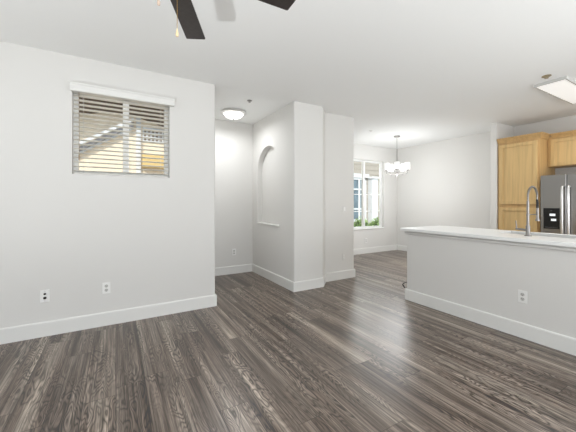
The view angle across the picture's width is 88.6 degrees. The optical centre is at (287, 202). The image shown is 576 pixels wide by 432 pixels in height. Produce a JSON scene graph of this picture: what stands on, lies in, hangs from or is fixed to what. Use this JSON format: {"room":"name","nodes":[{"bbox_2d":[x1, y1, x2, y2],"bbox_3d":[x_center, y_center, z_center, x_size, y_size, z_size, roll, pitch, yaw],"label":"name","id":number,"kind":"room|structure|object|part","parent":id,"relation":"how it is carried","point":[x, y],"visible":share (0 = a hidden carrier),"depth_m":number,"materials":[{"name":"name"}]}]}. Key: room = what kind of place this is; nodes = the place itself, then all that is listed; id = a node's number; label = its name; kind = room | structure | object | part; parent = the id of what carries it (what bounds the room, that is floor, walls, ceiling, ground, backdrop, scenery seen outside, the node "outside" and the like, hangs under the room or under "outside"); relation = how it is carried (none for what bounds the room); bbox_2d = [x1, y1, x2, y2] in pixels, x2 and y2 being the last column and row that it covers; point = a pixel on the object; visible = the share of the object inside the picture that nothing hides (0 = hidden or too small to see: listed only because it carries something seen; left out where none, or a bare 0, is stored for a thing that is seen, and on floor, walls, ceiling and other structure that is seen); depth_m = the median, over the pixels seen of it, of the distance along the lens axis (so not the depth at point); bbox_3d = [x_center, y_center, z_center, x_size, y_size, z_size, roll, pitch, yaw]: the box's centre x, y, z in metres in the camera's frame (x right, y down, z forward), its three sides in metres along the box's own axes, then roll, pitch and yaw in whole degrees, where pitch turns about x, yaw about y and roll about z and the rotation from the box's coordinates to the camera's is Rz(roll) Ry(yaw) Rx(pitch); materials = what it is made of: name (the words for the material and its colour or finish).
{"room":"living room","nodes":[
{"label":"living room","id":0,"kind":"room"},
{"bbox_2d":[0,41,214,327],"bbox_3d":[-3.206,-0.095,3.235,4.400,2.730,1.620,0,0,-30],"label":"wall","id":1,"kind":"structure","parent":0,"point":[68,234],"depth_m":2.97,"materials":[{"name":"white paint"}]},
{"bbox_2d":[40,289,49,302],"bbox_3d":[-2.315,0.886,2.809,0.072,0.116,0.015,0,0,-30],"label":"wall outlet","id":2,"kind":"object","parent":1,"relation":"attached to","point":[44,294],"visible":1,"depth_m":2.81,"materials":[{"name":"white plastic"}]},
{"bbox_2d":[102,282,109,293],"bbox_3d":[-1.885,0.882,3.062,0.072,0.116,0.010,0,0,-30],"label":"wall outlet","id":3,"kind":"object","parent":1,"relation":"attached to","point":[105,286],"visible":1,"depth_m":3.06,"materials":[{"name":"white plastic"}]},
{"bbox_2d":[73,93,168,175],"bbox_3d":[-1.798,-0.723,3.237,0.905,0.865,0.065,0,0,-30],"label":"window","id":4,"kind":"structure","parent":1,"relation":"in","point":[74,97],"depth_m":3.21,"materials":[{"name":"white plastic"}]},
{"bbox_2d":[70,81,174,177],"bbox_3d":[-1.733,-0.737,3.156,0.963,0.893,0.131,0,0,-30],"label":"window blind","id":5,"kind":"object","parent":4,"relation":"attached to","point":[83,89],"visible":0.98,"depth_m":3.13,"materials":[{"name":"white plastic"}]},
{"bbox_3d":[-1.765,-1.129,3.180,0.893,0.045,0.056,0,0,-30],"label":"head rail","id":6,"kind":"part","parent":5,"relation":"part of","materials":[{"name":"white plastic"}]},
{"bbox_3d":[-1.766,-0.299,3.182,0.889,0.018,0.048,0,0,-30],"label":"rail","id":7,"kind":"part","parent":5,"relation":"part of","materials":[{"name":"white plastic"}]},
{"bbox_2d":[79,97,163,118],"bbox_3d":[-3.245,-1.345,3.083,4.300,0.130,1.105,0,0,-30],"label":"eave","id":8,"kind":"object","parent":1,"relation":"attached to","point":[81,98],"depth_m":4.00},
{"bbox_2d":[0,245,406,344],"bbox_3d":[-0.612,1.200,4.424,9.800,0.140,2.620,0,0,-30],"label":"baseboard","id":9,"kind":"structure","parent":1,"relation":"attached to","point":[65,325],"depth_m":3.30,"materials":[{"name":"white wood"}]},
{"bbox_2d":[215,119,252,267],"bbox_3d":[-1.143,-0.095,5.295,1.240,2.730,0.140,0,0,-30],"label":"wall","id":10,"kind":"structure","parent":0,"point":[233,140],"depth_m":5.31,"materials":[{"name":"white paint"}]},
{"bbox_2d":[0,250,575,431],"bbox_3d":[0.904,1.330,1.835,10.090,0.120,8.940,0,0,-30],"label":"floor","id":11,"kind":"structure","parent":0,"point":[354,354],"depth_m":2.24,"materials":[{"name":"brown wood"}]},
{"bbox_2d":[497,132,554,231],"bbox_3d":[4.216,0.060,5.204,0.663,2.420,0.658,0,0,-30],"label":"tall cabinet","id":12,"kind":"object","parent":11,"relation":"on","point":[522,159],"visible":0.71,"depth_m":5.03,"materials":[{"name":"brown wood"}]},
{"bbox_3d":[3.956,0.610,5.079,0.008,0.948,0.448,0,0,-30],"label":"door panel","id":13,"kind":"part","parent":12,"relation":"part of","materials":[{"name":"brown wood"}]},
{"bbox_3d":[3.956,-0.505,5.079,0.008,0.938,0.448,0,0,-30],"label":"door panel","id":14,"kind":"part","parent":12,"relation":"part of","materials":[{"name":"brown wood"}]},
{"bbox_3d":[3.950,0.610,5.076,0.022,1.060,0.560,0,0,-30],"label":"door","id":15,"kind":"part","parent":12,"relation":"part of","materials":[{"name":"brown wood"}]},
{"bbox_3d":[3.950,-0.505,5.076,0.022,1.050,0.560,0,0,-30],"label":"door","id":16,"kind":"part","parent":12,"relation":"part of","materials":[{"name":"brown wood"}]},
{"bbox_3d":[4.216,-1.107,5.204,0.663,0.085,0.658,0,0,-30],"label":"crown moulding","id":17,"kind":"part","parent":12,"relation":"part of","materials":[{"name":"brown wood"}]},
{"bbox_2d":[541,173,575,234],"bbox_3d":[4.547,0.405,4.507,0.744,1.690,0.905,0,0,-30],"label":"refrigerator","id":18,"kind":"object","parent":11,"relation":"on","point":[558,192],"visible":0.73,"depth_m":4.55,"materials":[{"name":"grey metal"}]},
{"bbox_3d":[4.173,0.285,4.484,0.074,1.101,0.031,0,0,-30],"label":"door handle","id":19,"kind":"part","parent":18,"relation":"part of","materials":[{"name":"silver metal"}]},
{"bbox_3d":[4.209,0.285,4.421,0.074,1.101,0.031,0,0,-30],"label":"door handle","id":20,"kind":"part","parent":18,"relation":"part of","materials":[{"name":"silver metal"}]},
{"bbox_3d":[4.401,0.385,4.234,0.070,1.650,0.581,0,0,-30],"label":"fridge door","id":21,"kind":"part","parent":18,"relation":"part of","materials":[{"name":"silver metal"}]},
{"bbox_2d":[0,0,575,148],"bbox_3d":[0.904,-1.535,1.835,10.090,0.150,8.940,0,0,-30],"label":"ceiling","id":22,"kind":"structure","parent":0,"point":[421,72],"depth_m":2.86,"materials":[{"name":"white paint"}]},
{"bbox_2d":[157,0,295,38],"bbox_3d":[-0.509,-1.104,1.299,1.228,0.652,1.248,0,0,-30],"label":"ceiling fan","id":23,"kind":"object","parent":22,"relation":"hanging from","point":[186,14],"visible":1,"depth_m":1.67,"materials":[{"name":"brown metal"}]},
{"bbox_3d":[-0.582,-1.080,1.693,0.122,0.010,0.495,0,0,-5],"label":"blade","id":24,"kind":"part","parent":23,"relation":"part of","materials":[{"name":"brown wood"}]},
{"bbox_3d":[-0.194,-1.080,1.482,0.495,0.010,0.122,0,0,-28],"label":"blade","id":25,"kind":"part","parent":23,"relation":"part of","materials":[{"name":"brown wood"}]},
{"bbox_2d":[221,108,245,119],"bbox_3d":[-0.868,-1.391,4.703,0.400,0.138,0.400,0,0,-30],"label":"flush ceiling light","id":26,"kind":"object","parent":22,"relation":"attached to","point":[231,113],"visible":1,"depth_m":4.60,"materials":[{"name":"white glass"}]},
{"bbox_3d":[-0.868,-1.383,4.703,0.316,0.086,0.316,0,0,-30],"label":"lamp shade","id":27,"kind":"part","parent":26,"relation":"part of","materials":[{"name":"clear glass"}]},
{"bbox_2d":[384,135,409,175],"bbox_3d":[2.367,-1.018,6.409,0.530,0.885,0.510,0,0,20],"label":"chandelier","id":28,"kind":"object","parent":22,"relation":"hanging from","point":[388,167],"visible":1,"depth_m":6.39,"materials":[{"name":"silver metal"}]},
{"bbox_3d":[2.153,-0.789,6.438,0.108,0.156,0.108,0,0,20],"label":"lamp shade","id":29,"kind":"part","parent":28,"relation":"part of","materials":[{"name":"clear glass"}]},
{"bbox_3d":[2.298,-0.789,6.221,0.108,0.156,0.108,0,0,20],"label":"lamp shade","id":30,"kind":"part","parent":28,"relation":"part of","materials":[{"name":"clear glass"}]},
{"bbox_3d":[2.549,-0.789,6.291,0.108,0.156,0.108,0,0,20],"label":"lamp shade","id":31,"kind":"part","parent":28,"relation":"part of","materials":[{"name":"clear glass"}]},
{"bbox_2d":[541,74,551,78],"bbox_3d":[2.971,-1.446,3.390,0.090,0.027,0.090,0,0,-30],"label":"sprinkler","id":32,"kind":"object","parent":22,"relation":"attached to","point":[547,76],"visible":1,"depth_m":3.38,"materials":[{"name":"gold metal"}]},
{"bbox_2d":[534,76,575,103],"bbox_3d":[3.650,-1.442,3.825,1.240,0.036,0.310,0,0,-30],"label":"recessed light","id":33,"kind":"object","parent":22,"relation":"in","point":[562,88],"visible":1,"depth_m":3.68,"materials":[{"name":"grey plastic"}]},
{"bbox_2d":[253,101,353,281],"bbox_3d":[0.183,-0.095,5.374,1.330,2.730,1.900,0,0,-30],"label":"wall","id":34,"kind":"structure","parent":0,"point":[303,154],"depth_m":4.74,"materials":[{"name":"white paint"}]},
{"bbox_2d":[257,222,279,226],"bbox_3d":[-0.308,0.359,4.977,0.106,0.020,0.848,0,0,-30],"label":"sill","id":35,"kind":"structure","parent":34,"relation":"attached to","point":[271,224],"depth_m":4.96,"materials":[{"name":"white wood"}]},
{"bbox_2d":[354,144,396,248],"bbox_3d":[1.649,-0.095,7.346,3.250,2.730,0.150,0,0,-30],"label":"wall","id":36,"kind":"structure","parent":0,"point":[386,236],"depth_m":7.79,"materials":[{"name":"white paint"}]},
{"bbox_2d":[354,159,384,229],"bbox_3d":[1.940,-0.212,7.492,1.340,1.755,0.150,0,0,-30],"label":"window","id":37,"kind":"structure","parent":36,"relation":"in","point":[363,227],"depth_m":7.55,"materials":[{"name":"white plastic"}]},
{"bbox_3d":[1.955,0.654,7.466,1.340,0.021,0.088,0,0,-30],"label":"sill","id":38,"kind":"part","parent":37,"relation":"part of","materials":[{"name":"white"}]},
{"bbox_2d":[397,115,575,245],"bbox_3d":[5.237,-0.095,4.270,0.150,2.730,8.780,0,0,-30],"label":"wall","id":39,"kind":"structure","parent":0,"point":[447,182],"depth_m":6.72,"materials":[{"name":"white paint"}]},
{"bbox_2d":[548,130,575,167],"bbox_3d":[4.733,-0.875,4.615,0.363,0.550,0.965,0,0,-30],"label":"upper cabinet","id":40,"kind":"object","parent":39,"relation":"attached to","point":[561,145],"visible":1,"depth_m":4.80,"materials":[{"name":"brown wood"}]},
{"bbox_3d":[4.744,-1.107,4.596,0.363,0.085,0.920,0,0,-30],"label":"crown moulding","id":41,"kind":"part","parent":40,"relation":"part of","materials":[{"name":"brown wood"}]},
{"bbox_3d":[4.498,-0.835,4.745,0.008,0.334,0.319,0,0,-30],"label":"door panel","id":42,"kind":"part","parent":40,"relation":"part of","materials":[{"name":"brown wood"}]},
{"bbox_2d":[407,234,575,338],"bbox_3d":[2.616,0.818,2.204,0.120,0.905,3.972,0,0,-30],"label":"wall","id":43,"kind":"structure","parent":0,"point":[482,276],"depth_m":2.95,"materials":[{"name":"white paint"}]},
{"bbox_2d":[400,225,575,247],"bbox_3d":[2.876,0.347,2.376,0.858,0.035,4.048,0,0,-30],"label":"countertop","id":44,"kind":"structure","parent":43,"relation":"on","point":[567,240],"depth_m":3.16,"materials":[{"name":"white stone"}]},
{"bbox_2d":[515,186,539,235],"bbox_3d":[2.470,0.077,3.037,0.267,0.506,0.138,0,0,-30],"label":"kitchen faucet","id":45,"kind":"object","parent":44,"relation":"on","point":[527,229],"visible":1,"depth_m":2.97,"materials":[{"name":"silver metal"}]},
{"bbox_3d":[2.369,0.232,3.004,0.026,0.105,0.095,0,0,-30],"label":"lever handle","id":46,"kind":"part","parent":45,"relation":"part of","materials":[{"name":"silver metal"}]},
{"bbox_2d":[404,231,575,251],"bbox_3d":[2.602,0.387,2.208,0.140,0.043,3.992,0,0,-30],"label":"trim","id":47,"kind":"structure","parent":43,"relation":"attached to","point":[542,246],"depth_m":2.93,"materials":[{"name":"white paint"}]},
{"bbox_2d":[405,288,575,355],"bbox_3d":[2.606,1.200,2.207,0.135,0.140,3.987,0,0,-30],"label":"baseboard","id":48,"kind":"structure","parent":43,"relation":"attached to","point":[560,342],"depth_m":2.93,"materials":[{"name":"white wood"}]},
{"bbox_2d":[518,290,526,303],"bbox_3d":[2.207,0.882,2.776,0.010,0.116,0.072,0,0,-30],"label":"wall outlet","id":49,"kind":"object","parent":43,"relation":"attached to","point":[522,295],"visible":1,"depth_m":2.77,"materials":[{"name":"white plastic"}]},
{"bbox_2d":[491,123,513,228],"bbox_3d":[4.032,-0.095,5.552,0.640,2.730,0.110,0,0,-30],"label":"wall","id":50,"kind":"structure","parent":0,"point":[498,130],"depth_m":5.39,"materials":[{"name":"white paint"}]},
{"label":"outside","id":51,"kind":"structure","parent":0,"visible":0},
{"bbox_3d":[-6.701,1.460,21.415,70.000,0.120,36.250,0,0,-30],"label":"ground","id":52,"kind":"structure","parent":51,"visible":0},
{"bbox_2d":[79,110,163,173],"bbox_3d":[-4.043,-0.835,6.932,8.000,4.470,0.950,0,0,-30],"label":"house","id":53,"kind":"structure","parent":52,"relation":"on","point":[80,111],"depth_m":6.91,"materials":[{"name":"beige paint"}]},
{"bbox_2d":[143,127,163,142],"bbox_3d":[-3.219,-1.670,7.366,0.740,0.360,0.030,0,0,-30],"label":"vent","id":54,"kind":"object","parent":53,"relation":"attached to","point":[151,132],"depth_m":7.28,"materials":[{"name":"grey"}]},
{"bbox_2d":[354,216,371,226],"bbox_3d":[2.228,0.907,8.925,0.727,1.070,0.675,0,0,-30],"label":"shrub","id":55,"kind":"object","parent":52,"relation":"on","point":[358,222],"visible":0.22,"depth_m":8.83,"materials":[{"name":"green plant"}]},
{"bbox_2d":[354,161,378,223],"bbox_3d":[3.645,-1.365,12.608,12.000,5.530,0.690,0,0,-30],"label":"neighbour wing","id":56,"kind":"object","parent":52,"relation":"on","point":[371,169],"visible":0.17,"depth_m":12.22},
{"bbox_3d":[2.482,-0.155,11.852,1.690,1.750,0.015,0,0,-30],"label":"pane","id":57,"kind":"part","parent":56,"relation":"part of","materials":[{"name":"glass"}]},
{"bbox_2d":[370,217,378,225],"bbox_3d":[2.828,0.934,9.322,0.761,0.993,0.695,0,0,-30],"label":"shrub","id":58,"kind":"object","parent":52,"relation":"on","point":[376,222],"visible":0.13,"depth_m":9.23,"materials":[{"name":"green plant"}]}
]}

